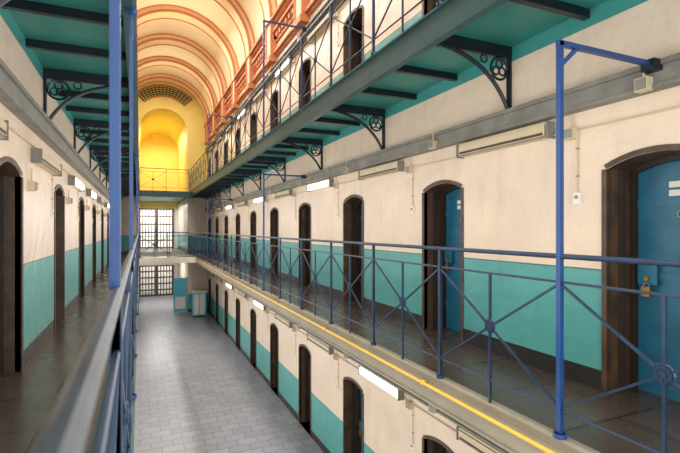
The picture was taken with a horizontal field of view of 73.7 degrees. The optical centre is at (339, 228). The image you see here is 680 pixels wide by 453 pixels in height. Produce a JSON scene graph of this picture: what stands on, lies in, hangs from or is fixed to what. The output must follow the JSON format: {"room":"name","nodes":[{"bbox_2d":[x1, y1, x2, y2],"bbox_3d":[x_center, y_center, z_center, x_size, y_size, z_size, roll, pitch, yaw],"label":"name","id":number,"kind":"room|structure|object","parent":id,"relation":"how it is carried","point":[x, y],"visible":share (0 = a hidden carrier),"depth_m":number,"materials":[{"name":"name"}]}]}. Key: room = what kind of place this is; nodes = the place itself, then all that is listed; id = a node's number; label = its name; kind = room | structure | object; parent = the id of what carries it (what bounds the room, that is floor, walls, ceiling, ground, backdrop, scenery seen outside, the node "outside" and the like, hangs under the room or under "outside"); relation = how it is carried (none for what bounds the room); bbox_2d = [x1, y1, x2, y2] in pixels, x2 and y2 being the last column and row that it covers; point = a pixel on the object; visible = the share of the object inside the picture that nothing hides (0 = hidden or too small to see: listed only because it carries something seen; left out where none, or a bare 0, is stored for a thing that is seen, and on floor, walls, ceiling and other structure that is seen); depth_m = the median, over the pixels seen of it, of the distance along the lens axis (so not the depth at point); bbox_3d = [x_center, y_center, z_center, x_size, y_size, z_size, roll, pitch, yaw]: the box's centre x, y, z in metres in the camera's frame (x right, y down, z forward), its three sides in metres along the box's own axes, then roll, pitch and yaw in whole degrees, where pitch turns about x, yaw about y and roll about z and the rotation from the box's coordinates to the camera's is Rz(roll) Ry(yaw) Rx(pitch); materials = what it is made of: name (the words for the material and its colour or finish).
{"room":"prison interior","nodes":[
{"label":"prison interior","id":0,"kind":"room"},
{"bbox_2d":[0,7,108,395],"bbox_3d":[-6.011,-0.075,10.355,0.500,9.850,31.800,0,0,-24],"label":"wall","id":1,"kind":"structure","parent":0,"point":[38,224],"depth_m":5.12,"materials":[{"name":"paint"}]},
{"bbox_2d":[0,117,8,140],"bbox_3d":[-2.437,-0.790,3.002,0.105,0.160,1.360,0,0,-24],"label":"strip light","id":2,"kind":"object","parent":1,"relation":"attached to","point":[4,124],"visible":1,"depth_m":3.57,"materials":[{"name":"beige plastic"}]},
{"bbox_2d":[0,156,22,373],"bbox_3d":[-3.146,0.378,4.011,0.402,2.045,0.890,0,0,-24],"label":"door","id":3,"kind":"structure","parent":1,"relation":"in","point":[6,158],"depth_m":4.44,"materials":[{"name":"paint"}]},
{"bbox_2d":[27,169,38,190],"bbox_3d":[-3.225,-0.515,4.764,0.085,0.230,0.100,0,0,-24],"label":"junction box","id":4,"kind":"object","parent":1,"relation":"attached to","point":[32,185],"visible":1,"depth_m":4.72,"materials":[{"name":"grey metal"}]},
{"bbox_2d":[31,148,61,176],"bbox_3d":[-3.535,-0.790,5.490,0.105,0.160,1.360,0,0,-24],"label":"strip light","id":5,"kind":"object","parent":1,"relation":"attached to","point":[39,157],"visible":0.96,"depth_m":5.19,"materials":[{"name":"beige plastic"}]},
{"bbox_2d":[51,174,54,217],"bbox_3d":[-3.793,-0.485,5.989,0.035,0.670,0.070,0,0,-24],"label":"light switch","id":6,"kind":"object","parent":1,"relation":"attached to","point":[52,210],"visible":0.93,"depth_m":5.98,"materials":[{"name":"white plastic"}]},
{"bbox_2d":[0,58,108,199],"bbox_3d":[-5.723,-1.077,10.482,0.130,0.367,31.800,0,0,-24],"label":"trim ledge","id":7,"kind":"object","parent":1,"relation":"attached to","point":[14,96],"visible":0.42,"depth_m":4.78,"materials":[{"name":"grey stone"}]},
{"bbox_2d":[54,184,64,331],"bbox_3d":[-4.244,0.378,6.500,0.402,2.045,0.890,0,0,-24],"label":"door","id":8,"kind":"structure","parent":1,"relation":"in","point":[62,201],"depth_m":6.93,"materials":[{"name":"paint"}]},
{"bbox_2d":[66,190,72,203],"bbox_3d":[-4.323,-0.515,7.252,0.085,0.230,0.100,0,0,-24],"label":"junction box","id":9,"kind":"object","parent":1,"relation":"attached to","point":[69,200],"visible":1,"depth_m":7.21,"materials":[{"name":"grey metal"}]},
{"bbox_2d":[68,175,84,191],"bbox_3d":[-4.633,-0.790,7.979,0.105,0.160,1.360,0,0,-24],"label":"strip light","id":10,"kind":"object","parent":1,"relation":"attached to","point":[73,181],"visible":1,"depth_m":7.68,"materials":[{"name":"white plastic"}]},
{"bbox_2d":[79,197,84,301],"bbox_3d":[-5.342,0.378,8.989,0.402,2.045,0.890,0,0,-24],"label":"door","id":11,"kind":"structure","parent":1,"relation":"in","point":[83,206],"depth_m":9.42,"materials":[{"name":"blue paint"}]},
{"bbox_2d":[43,74,128,119],"bbox_3d":[-3.160,-1.540,5.688,0.950,0.660,0.080,0,0,-24],"label":"bracket","id":12,"kind":"object","parent":1,"relation":"attached to","point":[104,85],"visible":0.89,"depth_m":5.57,"materials":[{"name":"metal"}]},
{"bbox_2d":[86,189,96,199],"bbox_3d":[-5.731,-0.790,10.467,0.105,0.160,1.360,0,0,-24],"label":"strip light","id":13,"kind":"object","parent":1,"relation":"attached to","point":[92,195],"visible":1,"depth_m":10.04,"materials":[{"name":"white plastic"}]},
{"bbox_2d":[92,204,95,285],"bbox_3d":[-6.440,0.378,11.477,0.402,2.045,0.890,0,0,-24],"label":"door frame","id":14,"kind":"structure","parent":1,"relation":"in","point":[94,212],"depth_m":11.90,"materials":[{"name":"brown wood"}]},
{"bbox_2d":[97,197,104,204],"bbox_3d":[-6.829,-0.790,12.956,0.105,0.160,1.360,0,0,-24],"label":"strip light","id":15,"kind":"object","parent":1,"relation":"attached to","point":[100,200],"visible":0.93,"depth_m":12.46,"materials":[{"name":"beige plastic"}]},
{"bbox_2d":[74,123,128,153],"bbox_3d":[-4.270,-1.540,8.204,0.950,0.660,0.080,0,0,-24],"label":"bracket","id":16,"kind":"object","parent":1,"relation":"attached to","point":[82,126],"visible":0.85,"depth_m":8.09,"materials":[{"name":"metal"}]},
{"bbox_2d":[101,208,103,275],"bbox_3d":[-7.538,0.378,13.966,0.402,2.045,0.890,0,0,-24],"label":"door","id":17,"kind":"structure","parent":1,"relation":"in","point":[102,214],"depth_m":14.40,"materials":[{"name":"blue paint"}]},
{"bbox_2d":[107,212,108,267],"bbox_3d":[-8.636,0.378,16.454,0.402,2.045,0.890,0,0,-24],"label":"door","id":18,"kind":"structure","parent":1,"relation":"in","point":[107,212],"depth_m":16.14,"materials":[{"name":"blue paint"}]},
{"bbox_2d":[90,148,133,171],"bbox_3d":[-5.380,-1.540,10.720,0.950,0.660,0.080,0,0,-24],"label":"bracket","id":19,"kind":"object","parent":1,"relation":"attached to","point":[91,149],"visible":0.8,"depth_m":10.59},
{"bbox_2d":[99,164,134,182],"bbox_3d":[-6.490,-1.540,13.236,0.950,0.660,0.080,0,0,-24],"label":"bracket","id":20,"kind":"object","parent":1,"relation":"attached to","point":[100,165],"visible":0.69,"depth_m":13.09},
{"bbox_2d":[106,174,135,189],"bbox_3d":[-7.600,-1.540,15.752,0.950,0.660,0.080,0,0,-24],"label":"bracket","id":21,"kind":"object","parent":1,"relation":"attached to","point":[125,176],"visible":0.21,"depth_m":15.75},
{"bbox_2d":[0,254,138,452],"bbox_3d":[-5.305,1.528,10.655,1.035,0.295,31.780,0,0,-24],"label":"floor","id":22,"kind":"structure","parent":0,"point":[27,404],"depth_m":4.13,"materials":[{"name":"concrete"}]},
{"bbox_2d":[32,233,138,452],"bbox_3d":[-5.136,0.771,11.492,0.070,1.217,30.225,0,0,-24],"label":"gallery railing","id":23,"kind":"object","parent":22,"relation":"on","point":[66,429],"visible":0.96,"depth_m":0.79,"materials":[{"name":"metal"}]},
{"bbox_2d":[109,0,120,452],"bbox_3d":[-0.641,-0.198,1.291,0.090,3.155,0.076,0,0,-24],"label":"support post","id":24,"kind":"object","parent":22,"relation":"on","point":[114,5],"visible":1,"depth_m":1.28,"materials":[{"name":"metal"}]},
{"bbox_2d":[125,8,136,399],"bbox_3d":[-1.698,-0.198,3.688,0.090,3.155,0.076,0,0,-24],"label":"support post","id":25,"kind":"object","parent":22,"relation":"on","point":[130,12],"visible":0.63,"depth_m":3.68,"materials":[{"name":"metal"}]},
{"bbox_2d":[135,155,138,286],"bbox_3d":[-4.871,-0.198,10.880,0.090,3.155,0.076,0,0,-24],"label":"support post","id":26,"kind":"object","parent":22,"relation":"on","point":[135,155],"visible":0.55,"depth_m":10.86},
{"bbox_2d":[1,0,138,194],"bbox_3d":[-5.305,-1.923,10.655,1.035,0.295,31.780,0,0,-24],"label":"walkway","id":27,"kind":"structure","parent":0,"point":[69,38],"depth_m":4.88,"materials":[{"name":"metal"}]},
{"bbox_2d":[136,0,138,148],"bbox_3d":[-5.136,-2.679,11.492,0.070,1.217,30.225,0,0,-24],"label":"gallery railing","id":28,"kind":"object","parent":27,"relation":"on","point":[136,0],"visible":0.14,"depth_m":9.06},
{"bbox_2d":[139,134,177,294],"bbox_3d":[-13.711,-1.125,34.173,4.500,12.150,2.600,0,0,-24],"label":"wall","id":29,"kind":"structure","parent":0,"point":[156,150],"depth_m":33.25,"materials":[{"name":"yellow paint"}]},
{"bbox_2d":[121,82,206,315],"bbox_3d":[-11.596,-1.875,29.477,4.920,13.450,7.700,0,0,-24],"label":"wall","id":30,"kind":"structure","parent":0,"point":[184,125],"depth_m":26.64,"materials":[{"name":"yellow paint"}]},
{"bbox_2d":[139,208,173,248],"bbox_3d":[-13.289,-0.050,32.819,2.360,2.900,0.100,0,0,-24],"label":"gate","id":31,"kind":"object","parent":30,"relation":"attached to","point":[155,216],"visible":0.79,"depth_m":32.77,"materials":[{"name":"metal"}]},
{"bbox_2d":[139,265,173,296],"bbox_3d":[-13.289,3.735,32.819,2.360,2.241,0.100,0,0,-24],"label":"gate","id":32,"kind":"object","parent":30,"relation":"attached to","point":[155,271],"visible":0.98,"depth_m":32.77,"materials":[{"name":"metal"}]},
{"bbox_2d":[140,248,184,255],"bbox_3d":[-11.936,1.520,30.136,2.610,0.280,5.820,0,0,-24],"label":"landing","id":33,"kind":"object","parent":30,"relation":"attached to","point":[173,251],"visible":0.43,"depth_m":27.93,"materials":[{"name":"concrete"}]},
{"bbox_2d":[138,85,191,105],"bbox_3d":[-10.021,-7.683,25.909,3.016,1.097,0.080,0,0,-24],"label":"air vent","id":34,"kind":"object","parent":30,"relation":"in","point":[147,87],"visible":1,"depth_m":25.89,"materials":[{"name":"metal"}]},
{"bbox_2d":[174,278,186,311],"bbox_3d":[-9.287,3.825,26.402,0.762,2.050,0.113,0,0,-25],"label":"open door","id":35,"kind":"structure","parent":30,"relation":"in","point":[180,284],"depth_m":26.38,"materials":[{"name":"paint"}]},
{"bbox_2d":[137,0,280,114],"bbox_3d":[-3.623,-7.280,11.408,4.720,2.360,31.800,0,0,-24],"label":"ceiling","id":36,"kind":"structure","parent":0,"point":[210,9],"depth_m":18.90,"materials":[{"name":"paint"}]},
{"bbox_2d":[138,73,209,122],"bbox_3d":[-9.642,-7.290,25.049,4.760,2.380,0.760,0,0,-24],"label":"rib","id":37,"kind":"object","parent":36,"relation":"attached to","point":[158,77],"visible":0.72,"depth_m":25.21,"materials":[{"name":"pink paint"}]},
{"bbox_2d":[138,56,217,112],"bbox_3d":[-8.532,-7.290,22.533,4.760,2.380,0.760,0,0,-24],"label":"rib","id":38,"kind":"object","parent":36,"relation":"attached to","point":[151,61],"visible":0.64,"depth_m":22.73,"materials":[{"name":"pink paint"}]},
{"bbox_2d":[137,33,226,98],"bbox_3d":[-7.422,-7.290,20.017,4.760,2.380,0.760,0,0,-24],"label":"rib","id":39,"kind":"object","parent":36,"relation":"attached to","point":[157,39],"visible":0.65,"depth_m":20.19,"materials":[{"name":"pink paint"}]},
{"bbox_2d":[137,4,238,80],"bbox_3d":[-6.312,-7.290,17.501,4.760,2.380,0.760,0,0,-24],"label":"rib","id":40,"kind":"object","parent":36,"relation":"attached to","point":[160,11],"visible":0.72,"depth_m":17.68,"materials":[{"name":"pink paint"}]},
{"bbox_2d":[214,0,254,57],"bbox_3d":[-5.202,-7.290,14.985,4.760,2.380,0.760,0,0,-24],"label":"rib","id":41,"kind":"object","parent":36,"relation":"attached to","point":[233,8],"visible":0.56,"depth_m":15.62,"materials":[{"name":"pink paint"}]},
{"bbox_2d":[259,0,277,24],"bbox_3d":[-4.092,-7.290,12.469,4.760,2.380,0.760,0,0,-24],"label":"rib","id":42,"kind":"object","parent":36,"relation":"attached to","point":[268,7],"visible":0.69,"depth_m":13.25,"materials":[{"name":"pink paint"}]},
{"bbox_2d":[134,293,323,452],"bbox_3d":[-5.370,4.950,15.392,5.800,0.200,40.500,0,0,-24],"label":"floor","id":43,"kind":"structure","parent":0,"point":[197,392],"depth_m":13.20,"materials":[{"name":"tile"}]},
{"bbox_2d":[191,290,206,316],"bbox_3d":[-7.872,4.150,25.273,0.800,1.400,0.700,0,0,-24],"label":"cabinet","id":44,"kind":"object","parent":43,"relation":"on","point":[198,296],"visible":1,"depth_m":25.00,"materials":[{"name":"paint"}]},
{"bbox_2d":[187,0,606,198],"bbox_3d":[-1.975,-1.923,12.125,1.125,0.295,31.780,0,0,-24],"label":"walkway","id":45,"kind":"structure","parent":0,"point":[411,63],"depth_m":5.34,"materials":[{"name":"metal"}]},
{"bbox_2d":[139,190,189,202],"bbox_3d":[-11.350,-1.910,28.810,2.610,0.320,9.120,0,0,-24],"label":"footbridge","id":46,"kind":"object","parent":45,"relation":"attached to","point":[144,195],"visible":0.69,"depth_m":25.05,"materials":[{"name":"stone"}]},
{"bbox_2d":[139,167,188,190],"bbox_3d":[-9.542,-2.679,24.667,2.545,1.217,0.070,0,0,-24],"label":"gallery railing","id":47,"kind":"object","parent":46,"relation":"on","point":[140,167],"visible":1,"depth_m":24.48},
{"bbox_2d":[207,114,232,177],"bbox_3d":[-4.979,-3.390,18.778,1.050,2.640,0.100,0,0,-24],"label":"support post","id":48,"kind":"object","parent":45,"relation":"on","point":[231,117],"visible":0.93,"depth_m":18.56,"materials":[{"name":"metal"}]},
{"bbox_2d":[262,20,306,136],"bbox_3d":[-1.277,-3.390,10.389,1.050,2.640,0.100,0,0,-24],"label":"support post","id":49,"kind":"object","parent":45,"relation":"on","point":[302,28],"visible":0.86,"depth_m":10.19,"materials":[{"name":"metal"}]},
{"bbox_2d":[188,0,442,189],"bbox_3d":[-2.758,-2.679,12.555,0.070,1.217,30.200,0,0,-24],"label":"gallery railing","id":50,"kind":"object","parent":45,"relation":"on","point":[350,26],"visible":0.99,"depth_m":7.79,"materials":[{"name":"metal"}]},
{"bbox_2d":[188,253,679,452],"bbox_3d":[-1.975,1.528,12.125,1.125,0.295,31.780,0,0,-24],"label":"floor","id":51,"kind":"structure","parent":0,"point":[530,418],"depth_m":4.17,"materials":[{"name":"concrete"}]},
{"bbox_2d":[139,255,195,263],"bbox_3d":[-8.610,1.520,22.598,2.610,0.280,1.540,0,0,-24],"label":"footbridge","id":52,"kind":"object","parent":51,"relation":"attached to","point":[184,258],"visible":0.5,"depth_m":22.03,"materials":[{"name":"concrete"}]},
{"bbox_2d":[139,232,194,257],"bbox_3d":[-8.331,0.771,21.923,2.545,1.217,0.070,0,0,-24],"label":"gallery railing","id":53,"kind":"object","parent":52,"relation":"on","point":[140,232],"visible":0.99,"depth_m":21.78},
{"bbox_2d":[207,199,232,262],"bbox_3d":[-4.979,0.060,18.778,1.050,2.640,0.100,0,0,-24],"label":"support post","id":54,"kind":"object","parent":51,"relation":"on","point":[207,199],"visible":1,"depth_m":18.56,"materials":[{"name":"metal"}]},
{"bbox_2d":[262,173,306,290],"bbox_3d":[-1.277,0.060,10.389,1.050,2.640,0.100,0,0,-24],"label":"support post","id":55,"kind":"object","parent":51,"relation":"on","point":[264,174],"visible":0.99,"depth_m":10.19,"materials":[{"name":"metal"}]},
{"bbox_2d":[195,259,554,452],"bbox_3d":[-2.863,1.490,12.727,0.063,0.044,29.600,0,0,-24],"label":"pipe","id":56,"kind":"object","parent":51,"relation":"attached to","point":[422,382],"visible":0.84,"depth_m":4.26,"materials":[{"name":"paint"}]},
{"bbox_2d":[189,232,679,452],"bbox_3d":[-2.758,0.771,12.555,0.070,1.217,30.200,0,0,-24],"label":"gallery railing","id":57,"kind":"object","parent":51,"relation":"on","point":[664,374],"visible":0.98,"depth_m":3.79,"materials":[{"name":"metal"}]},
{"bbox_2d":[553,39,662,439],"bbox_3d":[1.896,0.060,3.197,1.050,2.640,0.100,0,0,-24],"label":"support post","id":58,"kind":"object","parent":51,"relation":"on","point":[652,65],"visible":1,"depth_m":2.99,"materials":[{"name":"metal"}]},
{"bbox_2d":[207,0,679,452],"bbox_3d":[-1.236,-0.075,12.462,0.500,9.850,31.800,0,0,-24],"label":"wall","id":59,"kind":"structure","parent":0,"point":[510,193],"depth_m":5.88,"materials":[{"name":"paint"}]},
{"bbox_2d":[216,217,218,256],"bbox_3d":[-6.168,0.378,23.489,0.402,2.045,0.890,0,0,-24],"label":"door","id":60,"kind":"structure","parent":59,"relation":"in","point":[216,217],"depth_m":23.00,"materials":[{"name":"blue paint"}]},
{"bbox_2d":[216,283,218,324],"bbox_3d":[-6.168,3.828,23.489,0.402,2.045,0.890,0,0,-24],"label":"door","id":61,"kind":"structure","parent":59,"relation":"in","point":[216,283],"depth_m":23.00,"materials":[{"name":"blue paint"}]},
{"bbox_2d":[209,186,230,198],"bbox_3d":[-5.261,-1.540,19.790,0.950,0.660,0.080,0,0,-24],"label":"bracket","id":62,"kind":"object","parent":59,"relation":"attached to","point":[227,187],"visible":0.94,"depth_m":19.89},
{"bbox_2d":[218,179,243,194],"bbox_3d":[-4.151,-1.540,17.274,0.950,0.660,0.080,0,0,-24],"label":"bracket","id":63,"kind":"object","parent":59,"relation":"attached to","point":[240,181],"visible":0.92,"depth_m":17.36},
{"bbox_2d":[232,171,260,189],"bbox_3d":[-3.041,-1.540,14.758,0.950,0.660,0.080,0,0,-24],"label":"bracket","id":64,"kind":"object","parent":59,"relation":"attached to","point":[238,172],"visible":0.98,"depth_m":14.84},
{"bbox_2d":[250,308,255,363],"bbox_3d":[-2.874,3.828,16.023,0.402,2.045,0.890,0,0,-24],"label":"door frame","id":65,"kind":"structure","parent":59,"relation":"in","point":[252,308],"depth_m":16.32,"materials":[{"name":"brown wood"}]},
{"bbox_2d":[250,211,255,267],"bbox_3d":[-2.874,0.378,16.023,0.402,2.045,0.890,0,0,-24],"label":"door","id":66,"kind":"structure","parent":59,"relation":"in","point":[252,211],"depth_m":16.32,"materials":[{"name":"blue paint"}]},
{"bbox_2d":[253,300,265,310],"bbox_3d":[-2.647,2.500,14.911,0.105,0.160,1.360,0,0,-24],"label":"strip light","id":67,"kind":"object","parent":59,"relation":"attached to","point":[255,302],"visible":0.77,"depth_m":14.72,"materials":[{"name":"white plastic"}]},
{"bbox_2d":[253,196,265,203],"bbox_3d":[-2.647,-0.950,14.911,0.105,0.160,1.360,0,0,-24],"label":"strip light","id":68,"kind":"object","parent":59,"relation":"attached to","point":[260,199],"visible":0.71,"depth_m":14.91,"materials":[{"name":"white plastic"}]},
{"bbox_2d":[253,87,265,102],"bbox_3d":[-2.647,-4.400,14.911,0.105,0.160,1.360,0,0,-24],"label":"strip light","id":69,"kind":"object","parent":59,"relation":"attached to","point":[261,91],"visible":0.52,"depth_m":14.93,"materials":[{"name":"beige plastic"}]},
{"bbox_2d":[204,0,321,147],"bbox_3d":[-1.437,-5.410,12.373,0.540,1.420,31.800,0,0,-24],"label":"crown molding","id":70,"kind":"structure","parent":59,"relation":"attached to","point":[291,12],"depth_m":14.51,"materials":[{"name":"paint"}]},
{"bbox_2d":[251,159,285,181],"bbox_3d":[-1.931,-1.540,12.242,0.950,0.660,0.080,0,0,-24],"label":"bracket","id":71,"kind":"object","parent":59,"relation":"attached to","point":[257,160],"visible":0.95,"depth_m":12.33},
{"bbox_2d":[270,323,278,396],"bbox_3d":[-1.776,3.828,13.535,0.402,2.045,0.890,0,0,-24],"label":"door frame","id":72,"kind":"structure","parent":59,"relation":"in","point":[276,328],"depth_m":13.83,"materials":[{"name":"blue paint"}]},
{"bbox_2d":[270,207,278,277],"bbox_3d":[-1.776,0.378,13.535,0.402,2.045,0.890,0,0,-24],"label":"door","id":73,"kind":"structure","parent":59,"relation":"in","point":[273,207],"depth_m":13.83,"materials":[{"name":"blue paint"}]},
{"bbox_2d":[270,90,278,130],"bbox_3d":[-1.776,-3.072,13.535,0.402,2.045,0.890,0,0,-24],"label":"door","id":74,"kind":"structure","parent":59,"relation":"in","point":[276,90],"depth_m":13.82,"materials":[{"name":"blue paint"}]},
{"bbox_2d":[205,0,348,152],"bbox_3d":[-1.524,-4.527,12.335,0.130,0.367,31.800,0,0,-24],"label":"trim","id":75,"kind":"structure","parent":59,"relation":"attached to","point":[336,3],"depth_m":11.99,"materials":[{"name":"grey stone"}]},
{"bbox_2d":[275,189,292,198],"bbox_3d":[-1.549,-0.950,12.422,0.105,0.160,1.360,0,0,-24],"label":"strip light","id":76,"kind":"object","parent":59,"relation":"attached to","point":[289,192],"visible":0.96,"depth_m":12.26,"materials":[{"name":"beige plastic"}]},
{"bbox_2d":[275,313,292,327],"bbox_3d":[-1.549,2.500,12.422,0.105,0.160,1.360,0,0,-24],"label":"strip light","id":77,"kind":"object","parent":59,"relation":"attached to","point":[289,324],"visible":0.87,"depth_m":12.25,"materials":[{"name":"beige plastic"}]},
{"bbox_2d":[275,57,292,78],"bbox_3d":[-1.549,-4.400,12.422,0.105,0.160,1.360,0,0,-24],"label":"strip light","id":78,"kind":"object","parent":59,"relation":"attached to","point":[289,58],"visible":0.66,"depth_m":12.23,"materials":[{"name":"white plastic"}]},
{"bbox_2d":[280,140,322,169],"bbox_3d":[-0.821,-1.540,9.726,0.950,0.660,0.080,0,0,-24],"label":"bracket","id":79,"kind":"object","parent":59,"relation":"attached to","point":[293,143],"visible":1,"depth_m":9.81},
{"bbox_2d":[298,344,310,436],"bbox_3d":[-0.678,3.828,11.046,0.402,2.045,0.890,0,0,-24],"label":"door frame","id":80,"kind":"structure","parent":59,"relation":"in","point":[300,345],"depth_m":11.35,"materials":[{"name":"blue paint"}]},
{"bbox_2d":[298,202,310,288],"bbox_3d":[-0.678,0.378,11.046,0.402,2.045,0.890,0,0,-24],"label":"door","id":81,"kind":"structure","parent":59,"relation":"in","point":[308,204],"depth_m":11.35,"materials":[{"name":"blue paint"}]},
{"bbox_2d":[298,57,310,109],"bbox_3d":[-0.678,-3.072,11.046,0.402,2.045,0.890,0,0,-24],"label":"door","id":82,"kind":"structure","parent":59,"relation":"in","point":[299,72],"depth_m":11.35,"materials":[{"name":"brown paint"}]},
{"bbox_2d":[307,179,333,191],"bbox_3d":[-0.451,-0.950,9.933,0.105,0.160,1.360,0,0,-24],"label":"strip light","id":83,"kind":"object","parent":59,"relation":"attached to","point":[326,183],"visible":0.95,"depth_m":9.80,"materials":[{"name":"white plastic"}]},
{"bbox_2d":[307,10,333,43],"bbox_3d":[-0.451,-4.400,9.933,0.105,0.160,1.360,0,0,-24],"label":"strip light","id":84,"kind":"object","parent":59,"relation":"attached to","point":[327,16],"visible":0.64,"depth_m":9.85,"materials":[{"name":"beige plastic"}]},
{"bbox_2d":[307,333,333,354],"bbox_3d":[-0.451,2.500,9.933,0.105,0.160,1.360,0,0,-24],"label":"strip light","id":85,"kind":"object","parent":59,"relation":"attached to","point":[325,347],"visible":0.87,"depth_m":9.75,"materials":[{"name":"beige plastic"}]},
{"bbox_2d":[343,194,363,307],"bbox_3d":[0.420,0.378,8.558,0.402,2.045,0.890,0,0,-24],"label":"door","id":86,"kind":"structure","parent":59,"relation":"in","point":[361,202],"depth_m":8.88,"materials":[{"name":"blue paint"}]},
{"bbox_2d":[343,377,363,452],"bbox_3d":[0.420,3.828,8.558,0.402,2.045,0.890,0,0,-24],"label":"door frame","id":87,"kind":"structure","parent":59,"relation":"in","point":[360,391],"depth_m":8.87,"materials":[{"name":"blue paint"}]},
{"bbox_2d":[343,5,363,75],"bbox_3d":[0.420,-3.072,8.558,0.402,2.045,0.890,0,0,-24],"label":"door","id":88,"kind":"structure","parent":59,"relation":"in","point":[361,26],"depth_m":8.86,"materials":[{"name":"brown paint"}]},
{"bbox_2d":[205,269,509,452],"bbox_3d":[-1.524,2.373,12.335,0.130,0.367,31.800,0,0,-24],"label":"trim","id":89,"kind":"structure","parent":59,"relation":"attached to","point":[438,411],"depth_m":6.60,"materials":[{"name":"metal"}]},
{"bbox_2d":[331,108,384,149],"bbox_3d":[0.289,-1.540,7.210,0.950,0.660,0.080,0,0,-24],"label":"bracket","id":90,"kind":"object","parent":59,"relation":"attached to","point":[345,112],"visible":0.98,"depth_m":7.29,"materials":[{"name":"metal"}]},
{"bbox_2d":[358,160,403,179],"bbox_3d":[0.647,-0.950,7.445,0.105,0.160,1.360,0,0,-24],"label":"strip light","id":91,"kind":"object","parent":59,"relation":"attached to","point":[398,166],"visible":1,"depth_m":7.29,"materials":[{"name":"beige plastic"}]},
{"bbox_2d":[358,365,403,400],"bbox_3d":[0.647,2.500,7.445,0.105,0.160,1.360,0,0,-24],"label":"strip light","id":92,"kind":"object","parent":59,"relation":"attached to","point":[380,382],"visible":0.84,"depth_m":7.28,"materials":[{"name":"white plastic"}]},
{"bbox_2d":[405,396,412,409],"bbox_3d":[1.012,2.515,6.644,0.085,0.230,0.100,0,0,-24],"label":"junction box","id":93,"kind":"object","parent":59,"relation":"attached to","point":[408,404],"visible":0.92,"depth_m":6.61,"materials":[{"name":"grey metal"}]},
{"bbox_2d":[405,157,412,173],"bbox_3d":[1.012,-0.935,6.644,0.085,0.230,0.100,0,0,-24],"label":"junction box","id":94,"kind":"object","parent":59,"relation":"attached to","point":[408,169],"visible":1,"depth_m":6.61,"materials":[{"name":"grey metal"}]},
{"bbox_2d":[411,405,414,450],"bbox_3d":[1.055,2.885,6.608,0.035,0.670,0.070,0,0,-24],"label":"light switch","id":95,"kind":"object","parent":59,"relation":"attached to","point":[412,443],"visible":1,"depth_m":6.61,"materials":[{"name":"white plastic"}]},
{"bbox_2d":[411,168,414,212],"bbox_3d":[1.055,-0.565,6.608,0.035,0.670,0.070,0,0,-24],"label":"light switch","id":96,"kind":"object","parent":59,"relation":"attached to","point":[412,206],"visible":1,"depth_m":6.61,"materials":[{"name":"white plastic"}]},
{"bbox_2d":[428,131,436,149],"bbox_3d":[1.211,-1.165,5.945,0.085,0.230,0.100,0,0,-24],"label":"junction box","id":97,"kind":"object","parent":59,"relation":"attached to","point":[432,144],"visible":1,"depth_m":5.92,"materials":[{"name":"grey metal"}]},
{"bbox_2d":[428,403,436,413],"bbox_3d":[1.211,2.285,5.945,0.085,0.230,0.100,0,0,-24],"label":"junction box","id":98,"kind":"object","parent":59,"relation":"attached to","point":[432,409],"visible":0.73,"depth_m":5.91,"materials":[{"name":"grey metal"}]},
{"bbox_2d":[422,0,444,16],"bbox_3d":[1.518,-3.072,6.069,0.402,2.045,0.890,0,0,-24],"label":"door","id":99,"kind":"structure","parent":59,"relation":"in","point":[434,1],"depth_m":6.38,"materials":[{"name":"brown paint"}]},
{"bbox_2d":[422,435,453,452],"bbox_3d":[1.518,3.828,6.069,0.402,2.045,0.890,0,0,-24],"label":"door frame","id":100,"kind":"structure","parent":59,"relation":"in","point":[444,448],"depth_m":6.36,"materials":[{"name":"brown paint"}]},
{"bbox_2d":[205,52,679,213],"bbox_3d":[-1.524,-1.077,12.335,0.130,0.367,31.800,0,0,-24],"label":"trim","id":101,"kind":"structure","parent":59,"relation":"attached to","point":[617,87],"depth_m":4.67,"materials":[{"name":"metal"}]},
{"bbox_2d":[422,180,463,341],"bbox_3d":[1.518,0.378,6.069,0.402,2.045,0.890,0,0,-24],"label":"door","id":102,"kind":"structure","parent":59,"relation":"in","point":[452,198],"depth_m":6.37,"materials":[{"name":"blue paint"}]},
{"bbox_2d":[437,41,511,108],"bbox_3d":[1.399,-1.540,4.694,0.950,0.660,0.080,0,0,-24],"label":"bracket","id":103,"kind":"object","parent":59,"relation":"attached to","point":[460,49],"visible":0.98,"depth_m":4.78,"materials":[{"name":"metal"}]},
{"bbox_2d":[456,426,500,452],"bbox_3d":[1.745,2.500,4.956,0.105,0.160,1.360,0,0,-24],"label":"strip light","id":104,"kind":"object","parent":59,"relation":"attached to","point":[480,446],"visible":0.86,"depth_m":5.28,"materials":[{"name":"beige plastic"}]},
{"bbox_2d":[456,121,554,158],"bbox_3d":[1.745,-0.950,4.956,0.105,0.160,1.360,0,0,-24],"label":"strip light","id":105,"kind":"object","parent":59,"relation":"attached to","point":[545,130],"visible":1,"depth_m":4.78,"materials":[{"name":"beige plastic"}]},
{"bbox_2d":[564,114,577,140],"bbox_3d":[2.110,-0.935,4.155,0.085,0.230,0.100,0,0,-24],"label":"junction box","id":106,"kind":"object","parent":59,"relation":"attached to","point":[570,133],"visible":0.88,"depth_m":4.13,"materials":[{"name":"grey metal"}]},
{"bbox_2d":[573,131,581,203],"bbox_3d":[2.153,-0.565,4.120,0.035,0.670,0.070,0,0,-24],"label":"light switch","id":107,"kind":"object","parent":59,"relation":"attached to","point":[577,197],"visible":1,"depth_m":4.12,"materials":[{"name":"white plastic"}]},
{"bbox_2d":[601,144,679,401],"bbox_3d":[2.616,0.378,3.581,0.402,2.045,0.890,0,0,-24],"label":"door","id":108,"kind":"structure","parent":59,"relation":"in","point":[654,184],"depth_m":3.87,"materials":[{"name":"blue paint"}]},
{"bbox_2d":[634,73,652,93],"bbox_3d":[2.309,-1.165,3.456,0.085,0.230,0.100,0,0,-24],"label":"junction box","id":109,"kind":"object","parent":59,"relation":"attached to","point":[643,84],"visible":0.85,"depth_m":3.43,"materials":[{"name":"grey metal"}]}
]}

